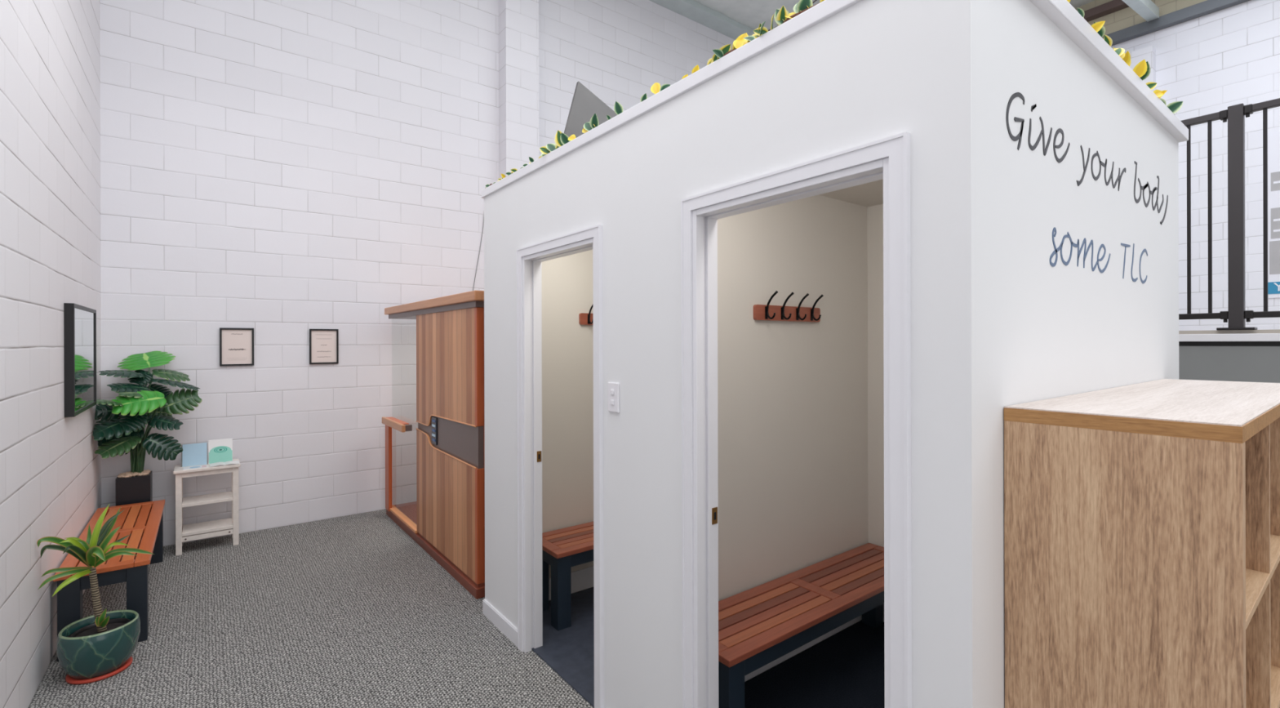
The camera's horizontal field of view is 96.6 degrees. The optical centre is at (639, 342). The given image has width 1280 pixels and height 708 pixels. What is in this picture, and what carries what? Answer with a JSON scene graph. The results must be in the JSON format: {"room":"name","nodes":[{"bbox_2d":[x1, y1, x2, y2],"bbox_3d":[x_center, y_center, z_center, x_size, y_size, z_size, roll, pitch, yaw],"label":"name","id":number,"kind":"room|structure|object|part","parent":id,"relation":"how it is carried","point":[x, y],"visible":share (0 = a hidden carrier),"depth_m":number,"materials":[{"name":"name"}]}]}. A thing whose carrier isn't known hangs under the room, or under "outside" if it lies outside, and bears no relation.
{"room":"wellness spa","nodes":[
{"label":"wellness spa","id":0,"kind":"room"},
{"bbox_2d":[0,0,101,707],"bbox_3d":[-0.861,-1.562,-0.075,0.200,6.360,10.920,0,0,-37],"label":"wall","id":1,"kind":"structure","parent":0,"point":[51,468],"depth_m":2.74,"materials":[{"name":"white brick"}]},
{"bbox_2d":[63,302,96,417],"bbox_3d":[-3.456,0.100,3.532,0.041,0.640,0.830,0,0,-37],"label":"wall mirror","id":2,"kind":"object","parent":1,"relation":"attached to","point":[79,321],"visible":1,"depth_m":3.37,"materials":[{"name":"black mirror"}]},
{"bbox_2d":[75,307,94,411],"bbox_3d":[-3.459,0.100,3.530,0.035,0.596,0.786,0,0,-37],"label":"mirror glass","id":3,"kind":"object","parent":2,"relation":"attached to","point":[84,317],"depth_m":3.53,"materials":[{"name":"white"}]},
{"bbox_2d":[56,609,140,679],"bbox_3d":[-2.670,1.498,2.821,0.300,0.222,0.300,0,0,-37],"label":"pot","id":4,"kind":"object","parent":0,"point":[86,648],"depth_m":2.75,"materials":[{"name":"green ceramic"}]},
{"bbox_2d":[71,617,130,637],"bbox_3d":[-2.666,1.427,2.825,0.216,0.020,0.216,0,0,-37],"label":"soil","id":5,"kind":"object","parent":4,"relation":"in","point":[87,627],"depth_m":2.84,"materials":[{"name":"brown soil"}]},
{"bbox_2d":[99,0,734,546],"bbox_3d":[-0.089,-1.564,7.508,10.626,6.360,0.200,0,0,-37],"label":"wall","id":6,"kind":"structure","parent":0,"point":[282,170],"depth_m":5.15,"materials":[{"name":"white brick"}]},
{"bbox_2d":[219,327,253,365],"bbox_3d":[-3.411,0.037,4.830,0.237,0.319,0.022,0,0,-37],"label":"frame","id":7,"kind":"object","parent":6,"relation":"attached to","point":[236,344],"visible":1,"depth_m":4.83,"materials":[{"name":"paper"}]},
{"bbox_2d":[309,328,338,364],"bbox_3d":[-2.894,0.037,5.225,0.233,0.319,0.022,0,0,-37],"label":"frame","id":8,"kind":"object","parent":6,"relation":"attached to","point":[323,343],"visible":1,"depth_m":5.22,"materials":[{"name":"paper"}]},
{"bbox_2d":[472,214,484,290],"bbox_3d":[-1.733,-0.969,6.118,0.141,0.926,0.007,0,0,-37],"label":"power cable","id":9,"kind":"object","parent":6,"relation":"attached to","point":[483,215],"visible":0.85,"depth_m":6.12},
{"bbox_2d":[498,0,538,177],"bbox_3d":[-1.335,-1.511,6.311,0.390,6.260,0.190,0,0,-37],"label":"pillar","id":10,"kind":"structure","parent":6,"relation":"attached to","point":[518,20],"depth_m":6.22,"materials":[{"name":"white paint"}]},
{"bbox_2d":[649,0,755,39],"bbox_3d":[-0.057,-4.595,7.249,9.976,0.140,0.259,0,0,-37],"label":"beam","id":11,"kind":"structure","parent":6,"relation":"attached to","point":[708,17],"depth_m":7.96,"materials":[{"name":"metal"}]},
{"bbox_2d":[28,508,884,707],"bbox_3d":[3.162,1.664,3.176,10.726,0.126,11.220,0,0,-37],"label":"floor","id":12,"kind":"structure","parent":0,"point":[348,611],"depth_m":3.05,"materials":[{"name":"carpet"}]},
{"bbox_2d":[36,503,154,684],"bbox_3d":[-2.667,1.217,2.812,0.334,0.812,0.330,0,0,-10],"label":"dracaena","id":13,"kind":"object","parent":12,"relation":"on","point":[100,646],"visible":1,"depth_m":2.77,"materials":[{"name":"green plant"}]},
{"bbox_2d":[53,499,164,661],"bbox_3d":[-3.274,1.404,3.594,0.372,0.440,1.510,0,0,-37],"label":"slatted bench","id":14,"kind":"object","parent":12,"relation":"on","point":[134,571],"visible":0.72,"depth_m":3.10,"materials":[{"name":"brown wood"}]},
{"bbox_3d":[-2.953,1.417,2.957,0.085,0.414,0.085,0,0,-37],"label":"leg","id":15,"kind":"part","parent":14,"relation":"part of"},
{"bbox_3d":[-3.396,1.198,3.500,0.065,0.026,1.510,0,0,-37],"label":"seat rail","id":16,"kind":"part","parent":14,"relation":"part of","materials":[{"name":"orange wood"}]},
{"bbox_3d":[-2.836,1.196,3.019,0.240,0.026,0.065,0,0,-37],"label":"cross rail","id":17,"kind":"part","parent":14,"relation":"part of","materials":[{"name":"orange wood"}]},
{"bbox_3d":[-3.274,1.197,3.594,0.240,0.026,0.065,0,0,-37],"label":"cross rail","id":18,"kind":"part","parent":14,"relation":"part of","materials":[{"name":"orange wood"}]},
{"bbox_3d":[-3.712,1.199,4.168,0.240,0.026,0.065,0,0,-37],"label":"cross rail","id":19,"kind":"part","parent":14,"relation":"part of","materials":[{"name":"brown wood"}]},
{"bbox_3d":[-2.744,1.416,3.116,0.085,0.414,0.085,0,0,-37],"label":"leg","id":20,"kind":"part","parent":14,"relation":"part of","materials":[{"name":"black metal"}]},
{"bbox_3d":[-3.152,1.197,3.687,0.065,0.026,1.510,0,0,-37],"label":"seat rail","id":21,"kind":"part","parent":14,"relation":"part of","materials":[{"name":"orange wood"}]},
{"bbox_3d":[-3.594,1.418,4.230,0.085,0.414,0.085,0,0,-37],"label":"leg","id":22,"kind":"part","parent":14,"relation":"part of","materials":[{"name":"black wood"}]},
{"bbox_2d":[115,471,152,560],"bbox_3d":[-3.825,1.313,4.318,0.194,0.625,0.194,0,0,-37],"label":"planter","id":23,"kind":"object","parent":12,"relation":"on","point":[134,487],"depth_m":4.25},
{"bbox_2d":[92,350,202,560],"bbox_3d":[-3.716,0.845,4.267,0.481,1.561,0.646,0,0,36],"label":"monstera","id":24,"kind":"object","parent":12,"relation":"on","point":[120,429],"visible":0.98,"depth_m":4.25,"materials":[{"name":"plant"}]},
{"bbox_2d":[173,458,240,555],"bbox_3d":[-3.456,1.301,4.562,0.418,0.648,0.290,0,0,-37],"label":"stand","id":25,"kind":"object","parent":12,"relation":"on","point":[181,531],"visible":0.92,"depth_m":4.50,"materials":[{"name":"white wood"}]},
{"bbox_3d":[-3.530,1.312,4.366,0.038,0.626,0.030,0,0,-37],"label":"leg","id":26,"kind":"part","parent":25,"relation":"part of","materials":[{"name":"white wood"}]},
{"bbox_3d":[-3.670,1.312,4.549,0.038,0.626,0.030,0,0,-37],"label":"leg","id":27,"kind":"part","parent":25,"relation":"part of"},
{"bbox_2d":[181,442,207,466],"bbox_3d":[-3.551,0.893,4.547,0.166,0.168,0.062,0,0,-37],"label":"brochure","id":28,"kind":"object","parent":25,"relation":"on","point":[193,454],"visible":0.96,"depth_m":4.54,"materials":[{"name":"blue paper"}]},
{"bbox_2d":[182,464,206,470],"bbox_3d":[-3.471,0.975,4.450,0.145,0.004,0.110,0,0,-37],"label":"booklet","id":29,"kind":"object","parent":25,"relation":"on","point":[197,466],"visible":1,"depth_m":4.44,"materials":[{"name":"white paper"}]},
{"bbox_3d":[-3.457,1.475,4.565,0.318,0.024,0.255,0,0,-37],"label":"shelf","id":30,"kind":"part","parent":25,"relation":"part of","materials":[{"name":"white wood"}]},
{"bbox_3d":[-3.458,1.253,4.565,0.318,0.024,0.255,0,0,-37],"label":"shelf","id":31,"kind":"part","parent":25,"relation":"part of","materials":[{"name":"white wood"}]},
{"bbox_3d":[-3.386,1.511,4.472,0.318,0.037,0.016,0,0,-37],"label":"rail","id":32,"kind":"part","parent":25,"relation":"part of","materials":[{"name":"white wood"}]},
{"bbox_3d":[-3.388,1.018,4.472,0.318,0.038,0.017,0,0,-37],"label":"rail","id":33,"kind":"part","parent":25,"relation":"part of","materials":[{"name":"white wood"}]},
{"bbox_2d":[208,438,232,464],"bbox_3d":[-3.417,0.884,4.648,0.158,0.185,0.059,0,0,-37],"label":"brochure","id":34,"kind":"object","parent":25,"relation":"on","point":[219,450],"visible":0.98,"depth_m":4.64,"materials":[{"name":"teal paper"}]},
{"bbox_2d":[213,446,226,452],"bbox_3d":[-3.417,0.875,4.648,0.088,0.044,0.013,0,0,-37],"label":"print","id":35,"kind":"object","parent":34,"relation":"attached to","point":[216,449],"depth_m":4.65},
{"bbox_2d":[208,445,232,463],"bbox_3d":[-3.411,0.910,4.640,0.154,0.130,0.039,0,0,-37],"label":"print","id":36,"kind":"object","parent":34,"relation":"attached to","point":[216,453],"depth_m":4.64},
{"bbox_2d":[209,460,239,466],"bbox_3d":[-3.324,0.969,4.566,0.190,0.013,0.125,0,0,-37],"label":"booklet","id":37,"kind":"object","parent":25,"relation":"on","point":[230,462],"visible":1,"depth_m":4.55,"materials":[{"name":"white paper"}]},
{"bbox_3d":[-3.387,1.312,4.765,0.038,0.626,0.030,0,0,-37],"label":"leg","id":38,"kind":"part","parent":25,"relation":"part of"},
{"bbox_3d":[-3.247,1.311,4.582,0.038,0.626,0.030,0,0,-37],"label":"leg","id":39,"kind":"part","parent":25,"relation":"part of","materials":[{"name":"white wood"}]},
{"bbox_2d":[382,289,484,599],"bbox_3d":[-1.242,0.648,4.815,1.275,1.942,2.305,0,0,-37],"label":"cabin","id":40,"kind":"object","parent":12,"relation":"on","point":[446,517],"visible":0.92,"depth_m":4.03,"materials":[{"name":"brown wood"}]},
{"bbox_3d":[-2.350,1.137,5.333,0.032,0.860,0.135,0,0,-37],"label":"door post","id":41,"kind":"part","parent":40,"relation":"part of","materials":[{"name":"red wood"}]},
{"bbox_3d":[-2.165,0.716,5.000,0.030,0.060,0.680,0,0,-37],"label":"handle","id":42,"kind":"part","parent":40,"relation":"part of","materials":[{"name":"brown wood"}]},
{"bbox_3d":[-2.078,1.544,5.015,0.058,0.022,0.900,0,0,-37],"label":"sill","id":43,"kind":"part","parent":40,"relation":"part of","materials":[{"name":"brown wood"}]},
{"bbox_3d":[-1.210,-0.292,4.800,1.240,0.062,2.240,0,0,-37],"label":"cornice","id":44,"kind":"part","parent":40,"relation":"part of","materials":[{"name":"brown wood"}]},
{"bbox_3d":[-1.550,0.667,4.306,0.012,0.205,0.110,0,0,-37],"label":"control panel","id":45,"kind":"part","parent":40,"relation":"part of","materials":[{"name":"black plastic"}]},
{"bbox_3d":[-1.215,-0.242,4.815,1.190,0.038,2.150,0,0,-37],"label":"rail","id":46,"kind":"part","parent":40,"relation":"part of","materials":[{"name":"wood"}]},
{"bbox_3d":[-1.226,1.544,4.848,1.175,0.020,2.200,0,0,-37],"label":"floor panel","id":47,"kind":"part","parent":40,"relation":"part of","materials":[{"name":"brown wood"}]},
{"bbox_3d":[-1.422,0.211,4.147,0.030,0.867,1.280,0,0,-37],"label":"board panel","id":48,"kind":"part","parent":40,"relation":"part of","materials":[{"name":"brown wood"}]},
{"bbox_3d":[-1.419,1.118,4.147,0.030,0.833,1.280,0,0,-37],"label":"board panel","id":49,"kind":"part","parent":40,"relation":"part of","materials":[{"name":"brown wood"}]},
{"bbox_3d":[-1.419,0.669,4.155,0.018,0.300,1.270,0,0,-37],"label":"band panel","id":50,"kind":"part","parent":40,"relation":"part of","materials":[{"name":"grey metal"}]},
{"bbox_3d":[-1.026,0.155,3.639,0.047,0.757,0.039,0,0,-37],"label":"corner post","id":51,"kind":"part","parent":40,"relation":"part of","materials":[{"name":"red wood"}]},
{"bbox_3d":[-1.023,1.168,3.639,0.047,0.731,0.039,0,0,-37],"label":"corner post","id":52,"kind":"part","parent":40,"relation":"part of","materials":[{"name":"red wood"}]},
{"bbox_2d":[542,521,593,631],"bbox_3d":[0.039,1.395,3.783,1.540,0.440,0.372,0,0,-37],"label":"slatted bench","id":53,"kind":"object","parent":12,"relation":"on","point":[563,548],"visible":0.23,"depth_m":3.26,"materials":[{"name":"brown wood"}]},
{"bbox_3d":[-0.609,1.410,3.454,0.085,0.414,0.085,0,0,-37],"label":"leg","id":54,"kind":"part","parent":53,"relation":"part of","materials":[{"name":"black metal"}]},
{"bbox_3d":[-0.547,1.190,3.336,0.065,0.026,0.240,0,0,-37],"label":"cross rail","id":55,"kind":"part","parent":53,"relation":"part of","materials":[{"name":"brown wood"}]},
{"bbox_3d":[-0.450,1.410,3.244,0.085,0.414,0.085,0,0,-37],"label":"leg","id":56,"kind":"part","parent":53,"relation":"part of","materials":[{"name":"black metal"}]},
{"bbox_3d":[-0.054,1.188,3.905,1.540,0.026,0.065,0,0,-37],"label":"seat rail","id":57,"kind":"part","parent":53,"relation":"part of","materials":[{"name":"brown wood"}]},
{"bbox_3d":[0.132,1.188,3.661,1.540,0.026,0.065,0,0,-37],"label":"seat rail","id":58,"kind":"part","parent":53,"relation":"part of","materials":[{"name":"brown wood"}]},
{"bbox_2d":[718,542,884,707],"bbox_3d":[0.835,1.393,2.723,1.555,0.440,0.372,0,0,-37],"label":"slatted bench","id":59,"kind":"object","parent":12,"relation":"on","point":[758,625],"visible":0.59,"depth_m":2.54,"materials":[{"name":"brown wood"}]},
{"bbox_3d":[0.243,1.188,2.271,0.065,0.026,0.240,0,0,-37],"label":"cross rail","id":60,"kind":"part","parent":59,"relation":"part of","materials":[{"name":"brown wood"}]},
{"bbox_3d":[0.340,1.407,2.179,0.085,0.414,0.085,0,0,-37],"label":"leg","id":61,"kind":"part","parent":59,"relation":"part of","materials":[{"name":"black metal"}]},
{"bbox_3d":[0.742,1.186,2.845,1.555,0.026,0.065,0,0,-37],"label":"seat rail","id":62,"kind":"part","parent":59,"relation":"part of","materials":[{"name":"brown wood"}]},
{"bbox_3d":[0.928,1.186,2.600,1.555,0.026,0.065,0,0,-37],"label":"seat rail","id":63,"kind":"part","parent":59,"relation":"part of","materials":[{"name":"brown wood"}]},
{"bbox_3d":[0.835,1.186,2.723,0.065,0.026,0.240,0,0,-37],"label":"cross rail","id":64,"kind":"part","parent":59,"relation":"part of","materials":[{"name":"brown wood"}]},
{"bbox_3d":[1.331,1.405,3.266,0.085,0.414,0.085,0,0,-37],"label":"leg","id":65,"kind":"part","parent":59,"relation":"part of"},
{"bbox_3d":[1.427,1.185,3.174,0.065,0.026,0.240,0,0,-37],"label":"cross rail","id":66,"kind":"part","parent":59,"relation":"part of","materials":[{"name":"brown wood"}]},
{"bbox_2d":[1004,378,1279,707],"bbox_3d":[1.614,0.880,1.675,1.600,1.462,0.389,0,0,-37],"label":"cube shelving unit","id":67,"kind":"object","parent":12,"relation":"on","point":[1142,520],"visible":1,"depth_m":1.20,"materials":[{"name":"brown wood"}]},
{"bbox_3d":[1.612,0.167,1.675,1.600,0.030,0.389,0,0,-37],"label":"panel","id":68,"kind":"part","parent":67,"relation":"part of","materials":[{"name":"brown wood"}]},
{"bbox_3d":[1.613,0.527,1.675,1.534,0.016,0.387,0,0,-37],"label":"shelf","id":69,"kind":"part","parent":67,"relation":"part of","materials":[{"name":"brown wood"}]},
{"bbox_3d":[1.614,0.880,1.675,1.534,0.016,0.387,0,0,-37],"label":"shelf","id":70,"kind":"part","parent":67,"relation":"part of","materials":[{"name":"brown wood"}]},
{"bbox_2d":[541,249,593,577],"bbox_3d":[-0.057,0.374,4.025,1.950,2.483,0.090,0,0,-37],"label":"wall","id":71,"kind":"structure","parent":0,"point":[567,345],"depth_m":3.66,"materials":[{"name":"beige paint"}]},
{"bbox_2d":[548,565,593,599],"bbox_3d":[-0.126,1.543,3.905,1.690,0.134,0.014,0,0,-37],"label":"baseboard","id":72,"kind":"structure","parent":71,"relation":"attached to","point":[582,579],"depth_m":3.70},
{"bbox_2d":[578,304,593,324],"bbox_3d":[-0.166,-0.186,3.829,0.512,0.140,0.090,0,0,-37],"label":"hook rail","id":73,"kind":"object","parent":71,"relation":"attached to","point":[584,318],"visible":0.2,"depth_m":3.72,"materials":[{"name":"brown wood"}]},
{"bbox_2d":[484,0,990,707],"bbox_3d":[-0.068,0.374,2.357,0.090,2.483,2.729,0,0,-37],"label":"wall","id":74,"kind":"structure","parent":0,"point":[869,71],"depth_m":1.72,"materials":[{"name":"white paint"}]},
{"bbox_2d":[482,598,517,646],"bbox_3d":[-0.785,1.576,3.216,0.014,0.084,0.488,0,0,-37],"label":"baseboard","id":75,"kind":"structure","parent":74,"relation":"attached to","point":[502,623],"depth_m":3.20,"materials":[{"name":"white wood"}]},
{"bbox_2d":[516,224,604,707],"bbox_3d":[-0.364,0.562,2.734,0.113,2.109,0.790,0,0,-37],"label":"door frame","id":76,"kind":"structure","parent":74,"relation":"in","point":[530,258],"depth_m":2.98,"materials":[{"name":"white wood"}]},
{"bbox_3d":[-0.627,0.563,3.001,0.019,2.109,0.045,0,0,-37],"label":"architrave","id":77,"kind":"part","parent":76,"relation":"part of","materials":[{"name":"white wood"}]},
{"bbox_3d":[-0.534,0.603,3.018,0.026,0.057,0.003,0,0,-37],"label":"strike plate","id":78,"kind":"part","parent":76,"relation":"part of","materials":[{"name":"gold metal"}]},
{"bbox_3d":[-0.404,-0.470,2.705,0.019,0.045,0.790,0,0,-37],"label":"architrave","id":79,"kind":"part","parent":76,"relation":"part of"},
{"bbox_3d":[-0.175,0.561,2.409,0.019,2.109,0.045,0,0,-37],"label":"architrave","id":80,"kind":"part","parent":76,"relation":"part of","materials":[{"name":"white wood"}]},
{"bbox_2d":[608,382,619,413],"bbox_3d":[-0.110,0.224,2.325,0.015,0.122,0.076,0,0,-37],"label":"light switch","id":81,"kind":"object","parent":74,"relation":"attached to","point":[613,387],"visible":1,"depth_m":2.31,"materials":[{"name":"white plastic"}]},
{"bbox_2d":[481,0,862,198],"bbox_3d":[-0.064,-0.890,2.362,0.132,0.046,2.753,0,0,-37],"label":"trim","id":82,"kind":"structure","parent":74,"relation":"on","point":[825,9],"depth_m":1.92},
{"bbox_2d":[485,0,824,187],"bbox_3d":[-0.128,-0.955,2.377,0.096,0.094,2.614,0,0,-37],"label":"ivy garland","id":83,"kind":"object","parent":82,"relation":"on","point":[782,15],"visible":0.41,"depth_m":1.86,"materials":[{"name":"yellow plant"}]},
{"bbox_2d":[680,131,911,707],"bbox_3d":[0.431,0.560,1.691,0.113,2.109,0.798,0,0,-37],"label":"door frame","id":84,"kind":"structure","parent":74,"relation":"in","point":[888,158],"depth_m":1.73,"materials":[{"name":"white wood"}]},
{"bbox_3d":[0.166,0.560,1.962,0.019,2.109,0.045,0,0,-37],"label":"architrave","id":85,"kind":"part","parent":84,"relation":"part of","materials":[{"name":"white wood"}]},
{"bbox_3d":[0.259,0.601,1.979,0.026,0.057,0.003,0,0,-37],"label":"strike plate","id":86,"kind":"part","parent":84,"relation":"part of","materials":[{"name":"gold metal"}]},
{"bbox_3d":[0.391,-0.472,1.663,0.019,0.045,0.798,0,0,-37],"label":"architrave","id":87,"kind":"part","parent":84,"relation":"part of","materials":[{"name":"white wood"}]},
{"bbox_3d":[0.622,0.559,1.363,0.019,2.109,0.045,0,0,-37],"label":"architrave","id":88,"kind":"part","parent":84,"relation":"part of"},
{"bbox_2d":[717,194,867,600],"bbox_3d":[0.646,0.372,2.889,1.690,2.483,0.088,0,0,-37],"label":"wall","id":89,"kind":"structure","parent":0,"point":[793,396],"depth_m":2.94,"materials":[{"name":"beige paint"}]},
{"bbox_2d":[753,290,823,321],"bbox_3d":[0.778,-0.179,2.880,0.512,0.140,0.090,0,0,-37],"label":"hook rail","id":90,"kind":"object","parent":89,"relation":"attached to","point":[761,312],"visible":1,"depth_m":2.87,"materials":[{"name":"brown wood"}]},
{"bbox_2d":[744,614,862,681],"bbox_3d":[0.680,1.540,2.849,1.690,0.134,0.014,0,0,-37],"label":"baseboard","id":91,"kind":"structure","parent":89,"relation":"attached to","point":[772,664],"depth_m":2.96,"materials":[{"name":"wood"}]},
{"bbox_2d":[818,178,883,207],"bbox_3d":[0.636,-0.826,2.897,1.690,0.060,2.549,0,0,-37],"label":"ceiling","id":92,"kind":"structure","parent":0,"point":[870,193],"depth_m":3.08,"materials":[{"name":"white paint"}]},
{"bbox_2d":[564,81,617,141],"bbox_3d":[-0.021,-1.202,3.773,1.351,0.795,0.020,0,0,-37],"label":"board","id":93,"kind":"object","parent":92,"relation":"on","point":[584,104],"visible":0.14,"depth_m":3.51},
{"bbox_2d":[866,204,884,546],"bbox_3d":[1.415,0.370,3.488,0.260,2.483,2.549,0,0,-37],"label":"wall","id":94,"kind":"structure","parent":0,"point":[874,213],"depth_m":3.33,"materials":[{"name":"beige paint"}]},
{"bbox_2d":[694,0,1094,30],"bbox_3d":[3.315,-4.774,3.118,10.726,0.412,10.920,0,0,-37],"label":"ceiling","id":95,"kind":"structure","parent":0,"point":[750,13],"depth_m":7.82,"materials":[{"name":"beige paint"}]},
{"bbox_2d":[987,0,1178,707],"bbox_3d":[1.544,0.370,1.927,1.950,2.483,0.090,0,0,-37],"label":"wall","id":96,"kind":"structure","parent":0,"point":[1060,330],"depth_m":1.61,"materials":[{"name":"white paint"}]},
{"bbox_2d":[1005,92,1168,224],"bbox_3d":[1.527,-0.559,1.858,1.646,0.199,0.002,0,0,-37],"label":"lettering","id":97,"kind":"object","parent":96,"relation":"attached to","point":[1019,136],"depth_m":1.67,"materials":[{"name":"black paint"}]},
{"bbox_2d":[1049,226,1147,283],"bbox_3d":[1.510,-0.280,1.845,1.031,0.147,0.002,0,0,-37],"label":"lettering","id":98,"kind":"object","parent":96,"relation":"attached to","point":[1068,235],"depth_m":1.71,"materials":[{"name":"blue paint"}]},
{"bbox_2d":[1030,0,1188,142],"bbox_3d":[1.560,-0.897,1.942,1.940,0.050,0.150,0,0,-37],"label":"trim","id":99,"kind":"structure","parent":96,"relation":"on","point":[1061,13],"depth_m":1.78,"materials":[{"name":"white paint"}]},
{"bbox_2d":[1066,0,1182,114],"bbox_3d":[1.513,-0.948,1.839,1.763,0.066,0.095,0,0,-37],"label":"ivy garland","id":100,"kind":"object","parent":99,"relation":"on","point":[1142,68],"visible":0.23,"depth_m":1.98,"materials":[{"name":"yellow plant"}]},
{"bbox_2d":[1111,0,1279,330],"bbox_3d":[7.350,-1.155,6.189,0.200,5.500,10.920,0,0,-37],"label":"wall","id":101,"kind":"structure","parent":0,"point":[1211,63],"depth_m":6.72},
{"bbox_2d":[1122,0,1159,21],"bbox_3d":[5.754,-3.954,6.601,1.628,0.362,0.110,0,0,-38],"label":"beam","id":102,"kind":"structure","parent":101,"relation":"attached to","point":[1148,10],"depth_m":6.77,"materials":[{"name":"metal"}]},
{"bbox_2d":[1128,44,1155,91],"bbox_3d":[6.300,-1.042,7.268,0.160,5.280,0.390,0,0,-37],"label":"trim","id":103,"kind":"structure","parent":101,"relation":"attached to","point":[1148,53],"depth_m":7.12,"materials":[{"name":"white paint"}]},
{"bbox_2d":[1075,0,1250,38],"bbox_3d":[7.341,-4.335,6.189,0.200,0.860,10.920,0,0,-37],"label":"ceiling","id":104,"kind":"structure","parent":101,"relation":"attached to","point":[1126,17],"depth_m":7.38,"materials":[{"name":"beige paint"}]},
{"bbox_2d":[1084,0,1128,22],"bbox_3d":[7.206,-4.385,6.085,0.139,0.100,10.920,0,0,-37],"label":"beam","id":105,"kind":"structure","parent":104,"relation":"attached to","point":[1113,6],"depth_m":7.48,"materials":[{"name":"brown metal"}]},
{"bbox_2d":[1102,0,1249,45],"bbox_3d":[7.223,-3.970,6.098,0.099,0.130,10.920,0,0,-37],"label":"beam","id":106,"kind":"structure","parent":101,"relation":"attached to","point":[1207,6],"depth_m":6.97,"materials":[{"name":"grey metal"}]},
{"bbox_2d":[1267,130,1279,297],"bbox_3d":[7.379,-1.423,5.971,0.018,1.851,1.108,0,0,-37],"label":"poster","id":107,"kind":"object","parent":101,"relation":"attached to","point":[1273,138],"visible":0.92,"depth_m":6.37,"materials":[{"name":"white paper"}]},
{"bbox_2d":[1269,240,1279,274],"bbox_3d":[7.338,-0.947,6.020,0.002,0.370,0.937,0,0,-37],"label":"picture","id":108,"kind":"object","parent":107,"relation":"attached to","point":[1274,245],"depth_m":6.36},
{"bbox_2d":[1271,207,1279,238],"bbox_3d":[7.340,-1.330,6.015,0.002,0.340,0.927,0,0,-37],"label":"picture","id":109,"kind":"object","parent":107,"relation":"on","point":[1275,211],"depth_m":6.36},
{"bbox_2d":[1271,171,1279,191],"bbox_3d":[7.339,-1.795,6.015,0.002,0.207,0.926,0,0,-37],"label":"picture","id":110,"kind":"object","parent":107,"relation":"attached to","point":[1275,175],"depth_m":6.35},
{"bbox_2d":[1178,346,1279,382],"bbox_3d":[6.487,0.805,3.124,4.900,1.585,6.100,0,0,-37],"label":"wall","id":111,"kind":"structure","parent":0,"point":[1224,363],"depth_m":3.22,"materials":[{"name":"grey paint"}]},
{"bbox_2d":[1178,341,1279,346],"bbox_3d":[6.488,-0.001,3.127,4.890,0.027,6.100,0,0,-37],"label":"trim","id":112,"kind":"structure","parent":111,"relation":"on","point":[1180,343],"depth_m":3.23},
{"bbox_2d":[1178,333,1279,341],"bbox_3d":[4.570,-0.031,1.676,0.140,0.043,6.120,0,0,-37],"label":"trim","id":113,"kind":"structure","parent":111,"relation":"attached to","point":[1250,336],"depth_m":3.20,"materials":[{"name":"white paint"}]},
{"bbox_2d":[1178,328,1279,333],"bbox_3d":[6.492,-0.068,3.130,4.880,0.021,6.100,0,0,-37],"label":"floor","id":114,"kind":"structure","parent":0,"point":[1277,331],"depth_m":3.23,"materials":[{"name":"grey"}]},
{"bbox_2d":[1178,97,1279,329],"bbox_3d":[3.432,-0.705,3.165,0.110,1.270,2.269,0,0,-37],"label":"steel railing","id":115,"kind":"object","parent":114,"relation":"on","point":[1236,315],"visible":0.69,"depth_m":3.22,"materials":[{"name":"black metal"}]},
{"bbox_3d":[3.055,-0.153,3.662,0.032,0.034,1.018,0,0,-37],"label":"rail","id":116,"kind":"part","parent":115,"relation":"part of","materials":[{"name":"black metal"}]},
{"bbox_3d":[3.051,-1.305,3.662,0.036,0.038,1.018,0,0,-37],"label":"rail","id":117,"kind":"part","parent":115,"relation":"part of","materials":[{"name":"black metal"}]},
{"bbox_3d":[3.380,-0.711,3.233,0.060,1.258,0.062,0,0,-37],"label":"post","id":118,"kind":"part","parent":115,"relation":"part of","materials":[{"name":"black metal"}]},
{"bbox_3d":[3.382,-0.077,3.233,0.110,0.014,0.150,0,0,-37],"label":"plate","id":119,"kind":"part","parent":115,"relation":"part of","materials":[{"name":"black metal"}]},
{"bbox_3d":[3.758,-1.307,2.736,0.036,0.038,1.190,0,0,-37],"label":"rail","id":120,"kind":"part","parent":115,"relation":"part of","materials":[{"name":"black metal"}]},
{"bbox_3d":[3.761,-0.155,2.736,0.032,0.034,1.190,0,0,-37],"label":"rail","id":121,"kind":"part","parent":115,"relation":"part of","materials":[{"name":"black metal"}]}
]}

